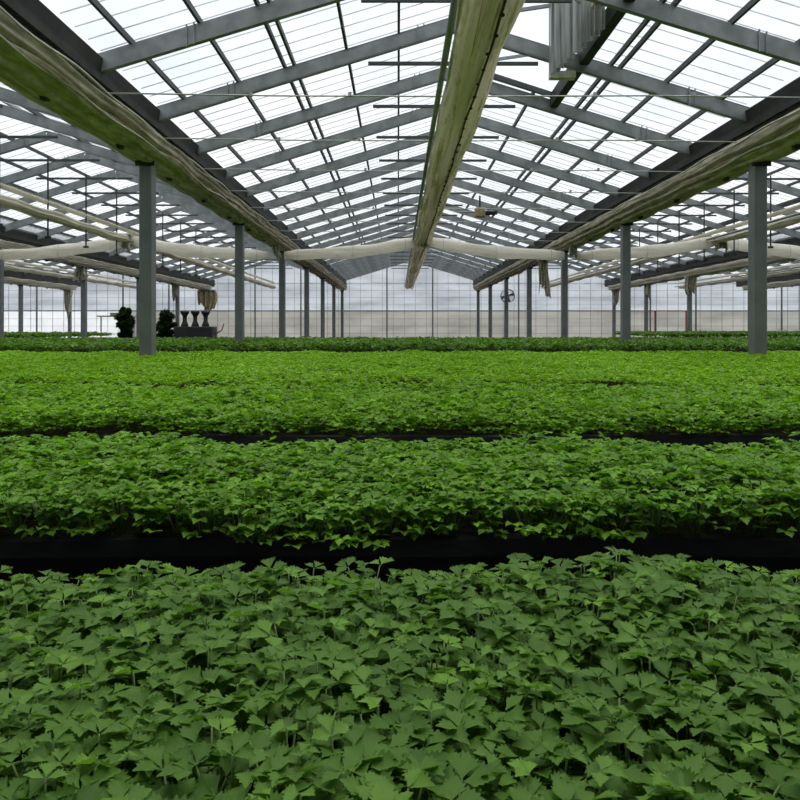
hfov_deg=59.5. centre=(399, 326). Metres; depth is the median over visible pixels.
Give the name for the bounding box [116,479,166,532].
seedling
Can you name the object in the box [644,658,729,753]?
seedling
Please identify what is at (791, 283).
curtain
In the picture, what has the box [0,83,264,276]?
ceiling
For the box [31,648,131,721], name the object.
seedling
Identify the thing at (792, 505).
seedling
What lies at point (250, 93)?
wire
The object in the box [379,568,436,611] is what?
seedling
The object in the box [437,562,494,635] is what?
seedling
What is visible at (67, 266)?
roof truss
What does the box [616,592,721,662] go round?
seedling
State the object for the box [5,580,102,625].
seedling
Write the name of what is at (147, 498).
seedling
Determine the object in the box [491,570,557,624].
seedling
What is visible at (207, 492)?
seedling
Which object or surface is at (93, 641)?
seedling
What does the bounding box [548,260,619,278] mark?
roof truss
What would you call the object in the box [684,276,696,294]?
bunch
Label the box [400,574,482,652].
seedling
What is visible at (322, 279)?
steel post
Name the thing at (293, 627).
seedling
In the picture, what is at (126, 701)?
seedling
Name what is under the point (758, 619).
seedling
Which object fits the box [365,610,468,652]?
seedling
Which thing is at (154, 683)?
seedling
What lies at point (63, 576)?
seedling
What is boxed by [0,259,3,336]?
steel post
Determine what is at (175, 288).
bunch
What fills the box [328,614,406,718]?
seedling
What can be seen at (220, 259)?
roof truss
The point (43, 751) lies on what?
seedling
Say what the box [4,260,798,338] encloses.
wall
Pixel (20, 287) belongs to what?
steel post
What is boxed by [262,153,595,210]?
roof truss
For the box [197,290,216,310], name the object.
bunch
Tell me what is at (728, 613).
seedling
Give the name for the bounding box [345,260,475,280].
roof truss
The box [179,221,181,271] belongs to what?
rod
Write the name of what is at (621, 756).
seedling
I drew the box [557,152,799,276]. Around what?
ceiling
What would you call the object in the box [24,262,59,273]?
roof truss
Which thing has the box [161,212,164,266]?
rod
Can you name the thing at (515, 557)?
seedling
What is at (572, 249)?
bunch
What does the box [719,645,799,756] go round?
seedling
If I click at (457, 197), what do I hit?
roof truss
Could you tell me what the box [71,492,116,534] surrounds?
seedling
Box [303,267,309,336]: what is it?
steel post
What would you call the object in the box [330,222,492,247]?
roof truss
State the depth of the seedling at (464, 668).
0.68 m
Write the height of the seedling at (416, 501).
0.122 m
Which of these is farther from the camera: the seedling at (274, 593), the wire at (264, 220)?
the wire at (264, 220)
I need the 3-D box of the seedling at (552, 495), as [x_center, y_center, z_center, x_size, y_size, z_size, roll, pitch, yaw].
[0.298,0.383,1.394,0.104,0.124,0.081,0,0,37]
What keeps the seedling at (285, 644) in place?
on the planting bed at (159, 635)
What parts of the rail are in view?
rail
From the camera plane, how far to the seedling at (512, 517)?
1.42 m
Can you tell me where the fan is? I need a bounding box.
[500,289,514,302]
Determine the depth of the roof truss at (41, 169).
14.63 m
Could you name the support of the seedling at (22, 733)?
on the planting bed at (159, 635)
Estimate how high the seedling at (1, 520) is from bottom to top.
0.125 m
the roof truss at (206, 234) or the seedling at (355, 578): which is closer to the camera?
the seedling at (355, 578)
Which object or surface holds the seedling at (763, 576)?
on the planting bed at (159, 635)
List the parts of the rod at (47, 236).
rod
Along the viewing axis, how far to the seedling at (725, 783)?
0.52 m
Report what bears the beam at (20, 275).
attached to the wall
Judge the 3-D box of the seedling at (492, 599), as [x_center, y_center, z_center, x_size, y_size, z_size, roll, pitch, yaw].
[0.096,0.380,0.819,0.098,0.123,0.090,0,0,-38]
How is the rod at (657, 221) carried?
hanging from the roof truss at (668, 211)
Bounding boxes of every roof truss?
[0,87,64,119]
[0,104,114,149]
[0,131,138,167]
[0,152,172,186]
[0,169,194,211]
[3,184,212,231]
[4,259,40,270]
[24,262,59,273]
[35,196,232,239]
[41,265,73,276]
[63,206,234,243]
[72,270,103,280]
[98,0,799,72]
[107,222,260,256]
[126,229,270,260]
[132,216,249,237]
[156,18,749,122]
[156,235,271,260]
[156,240,271,267]
[169,245,273,270]
[180,249,293,273]
[189,256,299,276]
[195,68,691,154]
[200,258,302,278]
[209,260,303,280]
[224,104,650,178]
[245,132,619,196]
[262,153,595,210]
[276,171,576,221]
[287,184,560,231]
[295,196,546,239]
[304,206,534,245]
[311,216,524,248]
[322,228,508,260]
[326,234,502,264]
[329,248,497,267]
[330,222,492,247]
[333,248,491,271]
[337,249,486,273]
[339,253,483,276]
[342,255,478,278]
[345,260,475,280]
[533,260,611,280]
[548,254,632,276]
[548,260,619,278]
[568,245,655,271]
[568,250,642,273]
[578,236,685,264]
[587,230,703,260]
[591,241,670,268]
[603,225,725,256]
[615,217,710,236]
[633,208,774,242]
[652,199,799,238]
[676,187,797,215]
[697,173,799,197]
[721,272,741,277]
[734,157,799,179]
[769,263,798,273]
[773,160,799,161]
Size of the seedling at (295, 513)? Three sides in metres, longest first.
0.122 x 0.114 x 0.111 m
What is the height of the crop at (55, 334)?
0.266 m
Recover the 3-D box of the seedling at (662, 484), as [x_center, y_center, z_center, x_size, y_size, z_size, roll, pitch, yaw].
[0.529,0.381,1.439,0.106,0.123,0.112,0,0,40]
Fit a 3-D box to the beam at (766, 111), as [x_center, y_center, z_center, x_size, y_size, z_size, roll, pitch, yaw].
[4.202,-2.385,16.163,0.330,0.370,44.300,0,0,0]
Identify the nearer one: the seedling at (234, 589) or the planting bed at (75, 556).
the seedling at (234, 589)
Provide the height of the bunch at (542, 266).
1.144 m
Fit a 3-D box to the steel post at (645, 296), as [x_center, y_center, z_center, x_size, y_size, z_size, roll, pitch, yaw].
[11.354,-0.520,32.294,0.300,3.240,0.300,0,0,0]
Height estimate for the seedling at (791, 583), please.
0.123 m
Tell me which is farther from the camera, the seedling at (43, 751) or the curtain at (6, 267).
the curtain at (6, 267)
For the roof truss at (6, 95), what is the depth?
9.84 m
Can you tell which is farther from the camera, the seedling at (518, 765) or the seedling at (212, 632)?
the seedling at (212, 632)
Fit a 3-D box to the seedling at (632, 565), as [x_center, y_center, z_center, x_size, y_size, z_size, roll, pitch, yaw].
[0.313,0.367,0.884,0.091,0.124,0.102,0,0,-41]
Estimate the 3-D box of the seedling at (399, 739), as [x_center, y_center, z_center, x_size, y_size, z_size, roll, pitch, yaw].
[-0.013,0.384,0.549,0.100,0.123,0.118,0,0,42]
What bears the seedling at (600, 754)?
on the planting bed at (159, 635)
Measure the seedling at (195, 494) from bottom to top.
0.124 m
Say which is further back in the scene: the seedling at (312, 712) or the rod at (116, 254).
the rod at (116, 254)
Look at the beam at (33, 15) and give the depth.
6.99 m
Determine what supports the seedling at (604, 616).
on the planting bed at (159, 635)
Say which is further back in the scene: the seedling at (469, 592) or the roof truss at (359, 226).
the roof truss at (359, 226)
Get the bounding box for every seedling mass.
[0,349,799,389]
[0,378,799,434]
[0,430,799,516]
[0,580,799,799]
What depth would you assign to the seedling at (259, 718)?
0.58 m
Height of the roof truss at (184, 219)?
1.253 m
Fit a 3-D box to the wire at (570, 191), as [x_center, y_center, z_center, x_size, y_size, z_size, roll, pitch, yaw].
[0.606,-2.222,11.512,6.900,0.056,0.030,0,0,0]
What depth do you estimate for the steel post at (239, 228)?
12.97 m
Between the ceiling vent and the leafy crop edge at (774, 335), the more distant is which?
the leafy crop edge at (774, 335)
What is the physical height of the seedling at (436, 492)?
0.128 m
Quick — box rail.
[97,313,135,336]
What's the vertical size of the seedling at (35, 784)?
0.124 m
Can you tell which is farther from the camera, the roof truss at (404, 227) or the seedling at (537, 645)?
the roof truss at (404, 227)
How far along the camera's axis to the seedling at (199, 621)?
0.77 m
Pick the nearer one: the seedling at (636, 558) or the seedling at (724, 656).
the seedling at (724, 656)
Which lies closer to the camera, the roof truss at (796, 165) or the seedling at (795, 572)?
the seedling at (795, 572)
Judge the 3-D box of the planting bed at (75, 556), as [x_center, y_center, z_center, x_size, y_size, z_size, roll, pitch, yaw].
[-0.005,0.709,1.686,4.600,0.782,0.768,0,0,0]
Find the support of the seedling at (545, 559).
on the planting bed at (159, 635)
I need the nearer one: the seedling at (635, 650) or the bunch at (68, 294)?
the seedling at (635, 650)
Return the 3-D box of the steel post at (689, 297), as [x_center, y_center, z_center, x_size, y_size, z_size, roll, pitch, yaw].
[11.368,-0.520,27.494,0.300,3.240,0.300,0,0,0]
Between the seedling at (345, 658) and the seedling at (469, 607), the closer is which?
the seedling at (345, 658)
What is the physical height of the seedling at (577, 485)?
0.121 m
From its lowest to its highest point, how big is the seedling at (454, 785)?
0.123 m
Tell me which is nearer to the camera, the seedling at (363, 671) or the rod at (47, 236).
the seedling at (363, 671)
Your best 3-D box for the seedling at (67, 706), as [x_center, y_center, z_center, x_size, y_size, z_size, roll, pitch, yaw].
[-0.316,0.385,0.588,0.108,0.122,0.091,0,0,22]
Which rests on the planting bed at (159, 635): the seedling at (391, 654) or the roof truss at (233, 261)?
the seedling at (391, 654)
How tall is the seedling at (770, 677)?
0.124 m
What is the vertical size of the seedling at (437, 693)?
0.129 m
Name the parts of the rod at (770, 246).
rod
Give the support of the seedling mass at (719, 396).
on the planting bed at (757, 435)
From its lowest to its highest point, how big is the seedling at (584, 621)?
0.124 m
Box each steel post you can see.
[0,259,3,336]
[17,285,22,331]
[68,299,71,337]
[81,267,86,338]
[135,160,155,355]
[135,277,138,336]
[175,288,179,326]
[233,222,244,351]
[279,250,285,337]
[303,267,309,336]
[320,277,324,337]
[331,285,335,337]
[340,290,343,337]
[476,290,479,336]
[488,285,492,337]
[504,277,508,337]
[526,267,532,336]
[561,250,568,336]
[612,294,615,337]
[620,222,632,351]
[644,285,647,336]
[687,290,691,336]
[748,161,770,354]
[799,285,799,330]
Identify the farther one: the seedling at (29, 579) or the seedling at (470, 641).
the seedling at (29, 579)
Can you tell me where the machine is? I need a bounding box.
[174,311,223,337]
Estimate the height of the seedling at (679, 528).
0.122 m
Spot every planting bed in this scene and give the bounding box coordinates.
[0,347,798,357]
[0,358,799,396]
[0,397,799,467]
[0,466,799,620]
[0,621,799,799]
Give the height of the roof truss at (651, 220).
1.253 m
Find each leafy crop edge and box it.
[0,342,799,353]
[4,332,43,337]
[667,332,799,337]
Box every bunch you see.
[64,289,72,317]
[74,266,85,281]
[121,233,132,252]
[172,285,179,300]
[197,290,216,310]
[271,243,281,260]
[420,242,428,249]
[537,259,550,298]
[569,243,578,259]
[611,290,619,306]
[646,284,650,298]
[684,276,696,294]
[713,234,727,251]
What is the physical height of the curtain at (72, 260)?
0.339 m
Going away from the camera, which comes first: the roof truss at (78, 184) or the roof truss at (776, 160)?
the roof truss at (776, 160)
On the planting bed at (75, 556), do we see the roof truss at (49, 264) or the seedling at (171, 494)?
the seedling at (171, 494)
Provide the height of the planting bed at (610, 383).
0.698 m
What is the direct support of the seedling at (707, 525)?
on the planting bed at (75, 556)
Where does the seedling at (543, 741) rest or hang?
on the planting bed at (159, 635)
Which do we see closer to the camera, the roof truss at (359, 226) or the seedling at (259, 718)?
the seedling at (259, 718)
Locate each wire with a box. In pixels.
[104,92,799,97]
[164,137,736,141]
[199,168,682,171]
[229,190,642,193]
[250,207,612,209]
[264,220,589,222]
[288,239,533,240]
[302,230,570,232]
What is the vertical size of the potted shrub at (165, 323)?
1.920 m
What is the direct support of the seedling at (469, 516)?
on the planting bed at (75, 556)
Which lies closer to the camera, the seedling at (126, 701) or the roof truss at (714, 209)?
the seedling at (126, 701)
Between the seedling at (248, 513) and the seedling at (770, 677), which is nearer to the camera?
the seedling at (770, 677)
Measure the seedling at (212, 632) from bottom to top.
0.126 m
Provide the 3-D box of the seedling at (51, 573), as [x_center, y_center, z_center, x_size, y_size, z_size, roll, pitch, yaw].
[-0.496,0.391,0.942,0.098,0.126,0.100,0,0,4]
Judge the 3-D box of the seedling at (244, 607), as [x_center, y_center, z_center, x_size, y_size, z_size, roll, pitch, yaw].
[-0.184,0.388,0.810,0.087,0.124,0.108,0,0,28]
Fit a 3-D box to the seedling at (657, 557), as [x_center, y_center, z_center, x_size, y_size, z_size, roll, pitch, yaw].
[0.370,0.368,0.939,0.092,0.124,0.101,0,0,-36]
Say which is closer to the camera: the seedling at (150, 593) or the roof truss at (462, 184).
the seedling at (150, 593)
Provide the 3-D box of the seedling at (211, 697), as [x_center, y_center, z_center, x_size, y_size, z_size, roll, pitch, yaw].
[-0.156,0.382,0.634,0.108,0.123,0.093,0,-1,-1]
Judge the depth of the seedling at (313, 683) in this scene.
0.65 m
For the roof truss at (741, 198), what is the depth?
17.88 m
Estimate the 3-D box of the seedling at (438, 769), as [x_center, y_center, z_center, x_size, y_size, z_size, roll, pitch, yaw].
[0.016,0.383,0.526,0.112,0.126,0.108,0,0,33]
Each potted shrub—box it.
[113,306,135,337]
[156,309,177,337]
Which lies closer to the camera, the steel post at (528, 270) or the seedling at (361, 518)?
the seedling at (361, 518)
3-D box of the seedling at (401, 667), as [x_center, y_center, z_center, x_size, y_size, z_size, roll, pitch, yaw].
[0.032,0.382,0.704,0.103,0.124,0.092,0,0,-10]
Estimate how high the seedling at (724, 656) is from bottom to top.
0.124 m
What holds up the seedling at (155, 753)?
on the planting bed at (159, 635)
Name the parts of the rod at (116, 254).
rod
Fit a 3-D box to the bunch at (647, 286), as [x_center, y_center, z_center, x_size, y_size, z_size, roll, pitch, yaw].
[11.361,-1.619,31.989,0.232,0.721,0.204,0,0,0]
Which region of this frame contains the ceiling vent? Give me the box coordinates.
[493,0,634,106]
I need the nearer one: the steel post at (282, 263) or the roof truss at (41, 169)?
the roof truss at (41, 169)
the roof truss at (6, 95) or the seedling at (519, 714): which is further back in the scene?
the roof truss at (6, 95)
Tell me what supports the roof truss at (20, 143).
attached to the ceiling at (43, 154)
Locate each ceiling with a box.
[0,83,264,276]
[0,218,207,277]
[4,260,48,269]
[60,0,799,268]
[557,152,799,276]
[612,226,799,277]
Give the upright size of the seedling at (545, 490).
0.124 m
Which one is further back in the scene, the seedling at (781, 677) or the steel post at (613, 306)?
the steel post at (613, 306)
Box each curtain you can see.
[0,6,346,290]
[0,183,275,288]
[0,239,212,289]
[4,260,135,288]
[4,277,76,289]
[405,0,524,289]
[473,108,799,290]
[540,204,799,288]
[607,255,798,290]
[675,263,799,288]
[742,279,799,290]
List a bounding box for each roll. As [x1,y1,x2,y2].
[0,239,121,261]
[133,236,271,261]
[284,238,420,260]
[429,237,564,261]
[577,236,713,260]
[727,239,799,258]
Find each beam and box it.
[0,0,346,284]
[0,226,214,286]
[4,270,80,286]
[473,77,799,285]
[604,237,799,286]
[736,273,799,286]
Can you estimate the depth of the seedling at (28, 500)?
1.37 m
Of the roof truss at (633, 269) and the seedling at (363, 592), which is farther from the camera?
the roof truss at (633, 269)
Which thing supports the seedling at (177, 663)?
on the planting bed at (159, 635)
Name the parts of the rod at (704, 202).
rod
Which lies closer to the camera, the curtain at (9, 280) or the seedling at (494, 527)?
the seedling at (494, 527)
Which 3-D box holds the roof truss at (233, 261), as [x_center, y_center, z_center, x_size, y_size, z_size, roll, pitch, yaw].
[-6.651,-3.033,33.856,7.170,1.253,0.101,0,0,0]
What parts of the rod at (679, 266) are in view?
rod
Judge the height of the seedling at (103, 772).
0.124 m
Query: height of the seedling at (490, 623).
0.124 m
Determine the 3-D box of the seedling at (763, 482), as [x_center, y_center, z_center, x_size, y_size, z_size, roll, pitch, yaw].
[0.716,0.375,1.431,0.112,0.124,0.109,0,0,22]
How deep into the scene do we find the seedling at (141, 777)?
0.53 m
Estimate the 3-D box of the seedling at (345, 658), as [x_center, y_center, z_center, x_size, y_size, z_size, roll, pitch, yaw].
[-0.081,0.375,0.668,0.102,0.124,0.109,0,0,-7]
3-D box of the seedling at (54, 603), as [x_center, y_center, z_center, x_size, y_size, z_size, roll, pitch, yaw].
[-0.387,0.385,0.848,0.102,0.124,0.091,0,0,-31]
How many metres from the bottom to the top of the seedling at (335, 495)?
0.127 m
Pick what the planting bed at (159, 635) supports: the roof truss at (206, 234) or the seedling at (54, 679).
the seedling at (54, 679)
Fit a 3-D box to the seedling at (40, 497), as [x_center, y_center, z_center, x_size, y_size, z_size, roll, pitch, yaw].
[-0.700,0.377,1.437,0.077,0.124,0.104,0,0,-23]
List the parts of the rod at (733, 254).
rod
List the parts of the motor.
motor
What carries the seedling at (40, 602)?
on the planting bed at (159, 635)
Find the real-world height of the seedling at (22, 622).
0.123 m
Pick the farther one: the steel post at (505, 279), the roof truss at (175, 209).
the steel post at (505, 279)
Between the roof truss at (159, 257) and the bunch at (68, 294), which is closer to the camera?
the roof truss at (159, 257)
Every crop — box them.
[0,336,799,351]
[4,331,114,337]
[613,330,799,337]
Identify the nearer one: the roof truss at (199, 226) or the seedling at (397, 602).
the seedling at (397, 602)
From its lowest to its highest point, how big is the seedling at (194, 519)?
0.122 m
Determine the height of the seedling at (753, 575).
0.128 m
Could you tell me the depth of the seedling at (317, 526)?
1.38 m
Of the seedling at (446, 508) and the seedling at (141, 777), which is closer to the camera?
the seedling at (141, 777)
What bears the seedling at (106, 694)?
on the planting bed at (159, 635)
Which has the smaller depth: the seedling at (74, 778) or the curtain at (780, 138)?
the seedling at (74, 778)
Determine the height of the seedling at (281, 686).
0.126 m
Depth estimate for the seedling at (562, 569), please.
0.89 m
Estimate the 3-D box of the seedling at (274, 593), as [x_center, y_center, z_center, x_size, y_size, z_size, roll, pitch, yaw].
[-0.174,0.382,0.864,0.091,0.128,0.100,0,0,11]
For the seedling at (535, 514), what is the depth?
1.38 m
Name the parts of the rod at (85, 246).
rod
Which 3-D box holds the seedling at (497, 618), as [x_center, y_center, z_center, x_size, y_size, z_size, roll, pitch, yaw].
[0.108,0.384,0.766,0.109,0.128,0.097,0,0,0]
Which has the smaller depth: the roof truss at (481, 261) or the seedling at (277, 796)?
the seedling at (277, 796)
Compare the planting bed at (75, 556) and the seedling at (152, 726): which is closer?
the seedling at (152, 726)
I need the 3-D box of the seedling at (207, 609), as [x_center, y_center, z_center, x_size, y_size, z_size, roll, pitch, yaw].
[-0.231,0.389,0.892,0.110,0.126,0.108,0,0,-42]
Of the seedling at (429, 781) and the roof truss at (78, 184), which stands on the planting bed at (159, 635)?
the seedling at (429, 781)
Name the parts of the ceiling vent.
sash frame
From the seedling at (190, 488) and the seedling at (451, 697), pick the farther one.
the seedling at (190, 488)
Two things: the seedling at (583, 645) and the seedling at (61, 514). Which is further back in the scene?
the seedling at (61, 514)
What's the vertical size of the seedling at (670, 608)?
0.125 m
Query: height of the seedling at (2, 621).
0.125 m
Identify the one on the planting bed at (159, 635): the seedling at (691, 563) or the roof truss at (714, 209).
the seedling at (691, 563)
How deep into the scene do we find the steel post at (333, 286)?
32.17 m
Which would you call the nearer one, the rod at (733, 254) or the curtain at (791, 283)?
the rod at (733, 254)
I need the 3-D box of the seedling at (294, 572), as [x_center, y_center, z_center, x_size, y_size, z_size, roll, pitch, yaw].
[-0.142,0.374,0.903,0.092,0.123,0.084,0,0,36]
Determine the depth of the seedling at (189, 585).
0.89 m
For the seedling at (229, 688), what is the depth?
0.67 m
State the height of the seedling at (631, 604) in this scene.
0.126 m
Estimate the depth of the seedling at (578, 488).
1.42 m
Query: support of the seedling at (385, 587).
on the planting bed at (159, 635)
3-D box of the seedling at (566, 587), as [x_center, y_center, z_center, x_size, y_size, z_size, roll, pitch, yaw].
[0.188,0.374,0.850,0.120,0.124,0.099,0,0,-16]
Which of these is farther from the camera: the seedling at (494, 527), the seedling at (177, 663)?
the seedling at (494, 527)
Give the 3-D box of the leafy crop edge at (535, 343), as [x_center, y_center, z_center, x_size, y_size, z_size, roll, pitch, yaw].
[-0.038,0.370,10.930,25.083,0.275,0.246,0,0,0]
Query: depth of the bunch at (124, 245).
16.86 m
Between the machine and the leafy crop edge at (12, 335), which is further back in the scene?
the machine
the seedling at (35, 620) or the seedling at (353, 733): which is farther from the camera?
the seedling at (35, 620)
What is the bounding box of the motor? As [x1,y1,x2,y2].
[459,196,496,217]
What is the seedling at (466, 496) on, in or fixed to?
on the planting bed at (75, 556)
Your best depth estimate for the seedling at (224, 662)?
0.70 m
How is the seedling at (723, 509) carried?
on the planting bed at (75, 556)
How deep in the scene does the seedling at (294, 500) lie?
1.42 m
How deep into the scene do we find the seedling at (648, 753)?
0.56 m
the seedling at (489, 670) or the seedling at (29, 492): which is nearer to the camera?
the seedling at (489, 670)
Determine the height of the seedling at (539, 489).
0.122 m
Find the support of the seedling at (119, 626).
on the planting bed at (159, 635)
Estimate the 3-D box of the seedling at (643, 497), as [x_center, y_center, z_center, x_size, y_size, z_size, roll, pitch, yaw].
[0.513,0.389,1.384,0.104,0.124,0.105,0,0,40]
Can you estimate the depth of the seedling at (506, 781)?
0.53 m
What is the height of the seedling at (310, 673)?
0.124 m
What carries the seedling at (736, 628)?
on the planting bed at (159, 635)
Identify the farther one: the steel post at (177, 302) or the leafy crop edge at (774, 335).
the steel post at (177, 302)
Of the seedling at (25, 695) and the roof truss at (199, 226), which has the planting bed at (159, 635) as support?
the seedling at (25, 695)
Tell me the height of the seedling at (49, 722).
0.127 m
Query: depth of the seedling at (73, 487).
1.41 m
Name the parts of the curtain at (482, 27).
guide rail, seam cord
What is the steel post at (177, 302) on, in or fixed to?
on the floor
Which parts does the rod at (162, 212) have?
rod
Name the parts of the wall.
eave rail, rail, door frame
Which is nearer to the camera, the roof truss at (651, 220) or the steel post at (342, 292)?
the roof truss at (651, 220)
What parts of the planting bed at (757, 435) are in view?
edge leaves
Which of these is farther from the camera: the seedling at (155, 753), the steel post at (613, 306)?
the steel post at (613, 306)
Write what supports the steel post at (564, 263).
on the floor
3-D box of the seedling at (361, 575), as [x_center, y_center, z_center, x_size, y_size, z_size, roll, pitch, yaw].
[-0.075,0.386,0.923,0.098,0.126,0.100,0,0,10]
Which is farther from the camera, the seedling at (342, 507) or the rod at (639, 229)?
the rod at (639, 229)
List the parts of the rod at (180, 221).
rod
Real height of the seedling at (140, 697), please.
0.123 m
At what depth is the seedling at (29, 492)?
1.42 m
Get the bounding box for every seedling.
[0,488,29,535]
[0,491,39,535]
[0,497,12,522]
[0,565,40,609]
[0,569,62,607]
[0,584,48,632]
[0,592,34,635]
[0,593,67,634]
[0,610,61,657]
[0,612,35,661]
[0,616,34,642]
[0,617,45,686]
[0,626,76,718]
[0,642,50,690]
[0,661,66,760]
[0,679,89,759]
[0,695,58,783]
[0,696,99,776]
[0,708,50,777]
[0,726,119,799]
[0,745,121,799]
[0,767,36,799]
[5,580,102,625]
[5,771,54,799]
[8,643,76,705]
[8,653,98,732]
[13,623,89,698]
[18,573,95,625]
[19,490,70,535]
[19,662,134,768]
[20,718,153,792]
[24,484,67,535]
[30,598,127,678]
[30,703,172,757]
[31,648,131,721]
[36,743,164,794]
[37,768,137,797]
[38,481,77,532]
[38,642,112,686]
[43,488,85,535]
[44,587,116,677]
[44,778,158,799]
[57,483,103,535]
[60,475,113,535]
[63,577,130,611]
[64,575,134,605]
[64,594,128,634]
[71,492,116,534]
[78,621,141,702]
[79,709,204,784]
[80,621,190,701]
[82,598,161,688]
[82,682,209,776]
[83,486,118,534]
[84,647,185,734]
[90,486,146,533]
[97,559,171,598]
[99,479,136,527]
[101,687,181,779]
[102,790,193,799]
[105,572,165,681]
[106,609,182,688]
[106,616,207,685]
[114,589,190,675]
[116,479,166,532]
[120,594,205,670]
[123,488,172,532]
[129,484,178,532]
[132,743,251,799]
[134,483,190,532]
[134,563,217,634]
[134,581,219,668]
[137,669,221,783]
[144,777,274,799]
[146,645,239,728]
[149,492,199,532]
[154,603,251,701]
[155,706,259,792]
[157,710,270,793]
[158,582,256,635]
[160,485,204,532]
[160,666,253,768]
[162,581,222,668]
[170,730,295,799]
[172,617,250,718]
[172,626,246,734]
[174,571,244,601]
[179,492,228,534]
[180,665,283,776]
[184,575,261,619]
[184,619,277,723]
[186,488,228,532]
[190,489,238,532]
[196,605,273,666]
[207,671,321,764]
[208,561,260,605]
[210,583,296,666]
[212,630,299,697]
[216,498,266,534]
[218,589,299,666]
[221,657,334,791]
[224,489,267,530]
[225,595,307,662]
[225,728,355,794]
[236,503,291,535]
[236,630,328,716]
[238,695,360,790]
[241,556,308,637]
[245,489,288,532]
[245,611,337,693]
[245,786,326,799]
[247,707,336,791]
[248,567,320,655]
[248,585,330,698]
[250,771,352,799]
[262,641,369,757]
[263,640,338,701]
[266,789,297,799]
[269,499,314,532]
[271,504,325,531]
[276,580,357,620]
[279,561,350,616]
[280,713,396,779]
[284,677,381,756]
[286,498,334,530]
[289,602,360,712]
[294,592,351,679]
[294,616,372,714]
[300,739,398,799]
[304,493,348,532]
[308,501,347,531]
[316,570,372,617]
[321,706,453,797]
[323,596,391,711]
[324,631,394,716]
[325,578,378,628]
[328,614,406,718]
[332,640,430,717]
[334,502,374,532]
[335,556,406,608]
[335,641,449,712]
[337,696,433,780]
[338,491,377,531]
[338,660,456,791]
[340,754,444,799]
[342,581,413,664]
[352,738,505,799]
[357,498,400,533]
[359,616,450,696]
[361,576,437,635]
[361,594,439,707]
[362,491,408,533]
[365,584,449,678]
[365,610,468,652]
[366,497,415,533]
[368,686,486,799]
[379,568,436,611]
[386,635,480,729]
[391,747,495,799]
[393,496,453,533]
[393,709,526,799]
[397,632,492,731]
[398,484,440,533]
[399,673,470,796]
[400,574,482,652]
[402,617,492,676]
[407,691,524,788]
[413,485,458,533]
[413,570,467,641]
[419,752,546,799]
[422,488,476,533]
[423,594,464,690]
[427,490,471,533]
[428,564,496,635]
[428,662,527,708]
[432,598,523,655]
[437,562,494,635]
[441,592,525,686]
[444,675,539,764]
[446,735,571,799]
[450,613,551,689]
[455,598,553,690]
[455,635,531,696]
[458,490,505,532]
[463,486,518,532]
[465,708,576,777]
[468,654,546,787]
[469,484,501,532]
[471,632,583,756]
[472,552,545,612]
[477,565,536,616]
[478,607,574,670]
[480,757,574,799]
[481,667,595,787]
[486,480,537,532]
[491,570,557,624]
[498,556,577,595]
[504,491,542,528]
[504,728,606,799]
[506,776,596,799]
[507,570,586,641]
[508,581,600,641]
[509,649,615,769]
[513,592,599,647]
[515,619,618,739]
[521,487,564,532]
[529,488,575,532]
[533,489,578,532]
[533,746,673,799]
[537,615,648,673]
[537,686,645,787]
[539,705,628,786]
[542,566,612,647]
[543,656,647,734]
[550,633,652,704]
[551,552,615,612]
[552,495,606,533]
[561,675,669,762]
[562,713,692,799]
[566,483,613,531]
[566,487,596,532]
[567,590,628,655]
[569,568,645,622]
[573,486,623,531]
[578,577,684,621]
[579,489,633,531]
[580,581,656,686]
[583,670,709,786]
[586,546,651,632]
[594,611,669,702]
[594,638,699,759]
[597,488,641,532]
[598,754,715,799]
[603,599,688,680]
[608,484,644,532]
[611,561,690,624]
[614,612,713,725]
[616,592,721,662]
[626,481,684,531]
[627,554,702,604]
[629,627,708,742]
[633,493,686,533]
[635,693,725,782]
[636,560,726,661]
[636,637,766,774]
[641,574,719,662]
[641,743,761,799]
[643,553,718,602]
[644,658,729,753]
[644,765,747,799]
[653,743,799,799]
[655,483,702,529]
[660,489,701,532]
[660,631,748,759]
[665,605,745,683]
[668,484,722,532]
[668,690,791,772]
[671,584,766,639]
[674,568,772,631]
[674,660,786,771]
[677,571,754,639]
[686,480,730,532]
[693,585,782,684]
[695,557,755,609]
[698,648,799,782]
[702,619,794,710]
[705,484,753,533]
[706,608,795,655]
[708,717,799,799]
[709,486,761,533]
[715,570,794,639]
[717,710,799,794]
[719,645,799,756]
[724,586,799,668]
[725,479,777,534]
[726,566,793,624]
[733,490,788,534]
[733,609,799,700]
[738,614,799,714]
[739,638,799,719]
[740,585,799,653]
[744,671,799,738]
[751,569,799,633]
[751,771,795,799]
[755,484,799,534]
[759,480,799,534]
[760,574,799,633]
[761,584,799,648]
[770,569,798,585]
[780,484,799,534]
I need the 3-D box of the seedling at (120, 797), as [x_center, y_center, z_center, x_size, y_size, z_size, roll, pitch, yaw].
[-0.168,0.368,0.447,0.120,0.128,0.115,0,0,-42]
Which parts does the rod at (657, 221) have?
rod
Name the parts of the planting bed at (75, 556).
edge leaves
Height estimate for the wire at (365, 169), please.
0.056 m
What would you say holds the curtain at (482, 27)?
hanging from the wire at (250, 207)
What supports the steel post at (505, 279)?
on the floor
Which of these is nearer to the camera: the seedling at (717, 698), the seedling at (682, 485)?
the seedling at (717, 698)
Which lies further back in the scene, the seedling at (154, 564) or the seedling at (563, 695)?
the seedling at (154, 564)
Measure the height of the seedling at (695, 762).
0.129 m
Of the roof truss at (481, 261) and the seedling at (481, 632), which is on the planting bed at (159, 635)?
the seedling at (481, 632)
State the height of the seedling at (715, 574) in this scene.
0.122 m
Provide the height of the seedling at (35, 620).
0.124 m
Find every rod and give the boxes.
[45,156,50,237]
[83,175,88,247]
[114,190,118,255]
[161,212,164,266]
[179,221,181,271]
[194,229,197,275]
[638,229,640,275]
[656,221,659,271]
[677,213,680,267]
[702,202,705,261]
[732,190,736,255]
[768,175,773,247]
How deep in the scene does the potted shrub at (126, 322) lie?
30.77 m

